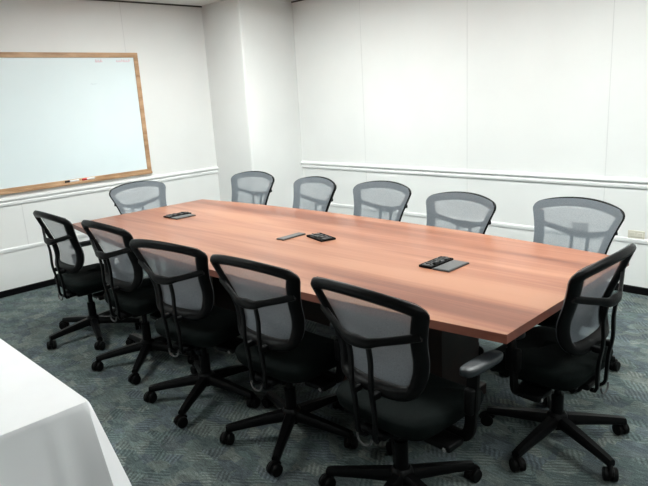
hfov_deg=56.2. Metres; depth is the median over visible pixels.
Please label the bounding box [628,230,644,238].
wall outlet
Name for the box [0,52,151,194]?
whiteboard
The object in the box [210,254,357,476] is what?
mesh office chair
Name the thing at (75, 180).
marker
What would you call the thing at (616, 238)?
trim
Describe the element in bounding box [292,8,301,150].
trim
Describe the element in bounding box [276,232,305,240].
port
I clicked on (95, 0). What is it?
trim
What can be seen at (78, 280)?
mesh office chair
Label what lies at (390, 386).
mesh office chair
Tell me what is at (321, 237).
module
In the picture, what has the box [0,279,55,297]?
baseboard
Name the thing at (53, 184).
marker tray
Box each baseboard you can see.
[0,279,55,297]
[614,283,647,295]
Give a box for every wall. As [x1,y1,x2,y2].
[0,0,219,291]
[292,0,647,287]
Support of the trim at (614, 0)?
attached to the wall at (495, 85)
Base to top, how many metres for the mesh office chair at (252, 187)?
0.950 m
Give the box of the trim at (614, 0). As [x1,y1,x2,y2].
[605,0,614,174]
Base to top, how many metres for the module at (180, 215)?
0.022 m
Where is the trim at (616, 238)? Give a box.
[330,203,647,243]
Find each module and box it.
[163,212,195,219]
[306,232,335,241]
[419,256,468,271]
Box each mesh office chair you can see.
[33,210,141,349]
[81,220,198,384]
[109,181,166,278]
[129,239,259,427]
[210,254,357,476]
[231,171,274,204]
[293,176,336,211]
[310,277,502,485]
[353,180,411,221]
[426,191,495,354]
[478,243,636,481]
[498,197,624,392]
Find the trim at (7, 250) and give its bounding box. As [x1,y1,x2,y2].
[0,233,87,253]
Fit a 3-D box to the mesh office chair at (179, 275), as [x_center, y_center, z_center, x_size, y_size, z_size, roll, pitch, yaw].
[-0.656,0.393,3.268,0.652,0.950,0.691,6,17,35]
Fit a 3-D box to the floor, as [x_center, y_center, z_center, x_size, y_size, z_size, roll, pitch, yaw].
[-0.306,1.168,2.236,8.440,0.100,7.520,10,19,44]
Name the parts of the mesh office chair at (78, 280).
frame, leg, leg, seat, leg, armrest, leg, leg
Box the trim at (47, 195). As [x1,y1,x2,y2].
[0,166,218,206]
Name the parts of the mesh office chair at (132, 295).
frame, leg, seat, leg, leg, armrest, leg, leg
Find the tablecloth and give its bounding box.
[0,339,131,485]
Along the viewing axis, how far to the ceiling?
6.11 m
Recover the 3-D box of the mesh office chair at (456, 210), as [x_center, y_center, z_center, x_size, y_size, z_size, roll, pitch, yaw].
[0.755,0.180,3.826,0.673,0.938,0.667,-14,17,-36]
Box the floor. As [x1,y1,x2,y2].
[0,269,647,485]
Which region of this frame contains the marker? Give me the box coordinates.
[65,179,78,182]
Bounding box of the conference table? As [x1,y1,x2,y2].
[73,199,628,393]
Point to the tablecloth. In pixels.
(51, 435)
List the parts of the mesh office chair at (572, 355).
leg, armrest, leg, leg, seat, leg, leg, frame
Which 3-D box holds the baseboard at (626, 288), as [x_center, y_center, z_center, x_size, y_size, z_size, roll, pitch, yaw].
[2.475,0.377,4.465,7.560,0.058,0.009,10,19,44]
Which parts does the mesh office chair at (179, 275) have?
frame, leg, leg, leg, seat, armrest, leg, leg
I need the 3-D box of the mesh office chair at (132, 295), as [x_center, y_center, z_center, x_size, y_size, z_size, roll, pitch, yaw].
[-1.150,0.283,3.813,0.667,0.960,0.674,10,19,43]
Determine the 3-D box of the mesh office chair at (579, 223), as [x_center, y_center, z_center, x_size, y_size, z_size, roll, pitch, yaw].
[1.293,0.245,3.409,0.691,0.950,0.649,-13,17,-34]
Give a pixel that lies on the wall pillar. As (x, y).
(250, 45)
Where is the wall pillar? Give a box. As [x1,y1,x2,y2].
[201,0,302,207]
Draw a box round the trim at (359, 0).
[359,0,365,159]
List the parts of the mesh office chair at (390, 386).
leg, frame, leg, leg, seat, leg, leg, armrest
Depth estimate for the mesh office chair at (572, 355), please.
2.54 m
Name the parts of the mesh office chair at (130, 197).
frame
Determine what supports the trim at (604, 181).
attached to the wall at (495, 85)
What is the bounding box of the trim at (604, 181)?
[301,161,647,188]
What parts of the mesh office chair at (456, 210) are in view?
frame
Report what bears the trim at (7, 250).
attached to the wall at (168, 41)
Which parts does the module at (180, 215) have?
lid plate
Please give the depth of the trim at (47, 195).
5.84 m
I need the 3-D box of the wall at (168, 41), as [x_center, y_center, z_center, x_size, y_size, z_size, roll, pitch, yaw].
[-3.327,-0.667,4.805,0.120,2.575,7.520,10,19,44]
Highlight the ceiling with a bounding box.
[121,0,295,5]
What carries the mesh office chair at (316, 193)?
on the floor
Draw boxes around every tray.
[0,171,151,194]
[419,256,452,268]
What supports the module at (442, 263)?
on the conference table
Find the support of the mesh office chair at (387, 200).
on the floor
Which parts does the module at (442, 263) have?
lid, lid plate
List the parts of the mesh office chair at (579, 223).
seat, frame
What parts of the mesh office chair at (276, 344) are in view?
leg, frame, leg, leg, seat, leg, leg, armrest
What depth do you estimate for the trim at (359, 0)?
6.02 m
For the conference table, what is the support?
on the floor
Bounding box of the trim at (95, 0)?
[95,0,201,7]
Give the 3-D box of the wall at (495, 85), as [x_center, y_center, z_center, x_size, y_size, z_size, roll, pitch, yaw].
[2.223,-0.898,4.431,8.200,2.575,0.120,10,19,44]
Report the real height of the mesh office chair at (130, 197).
0.950 m
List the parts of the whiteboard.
frame rail, frame rail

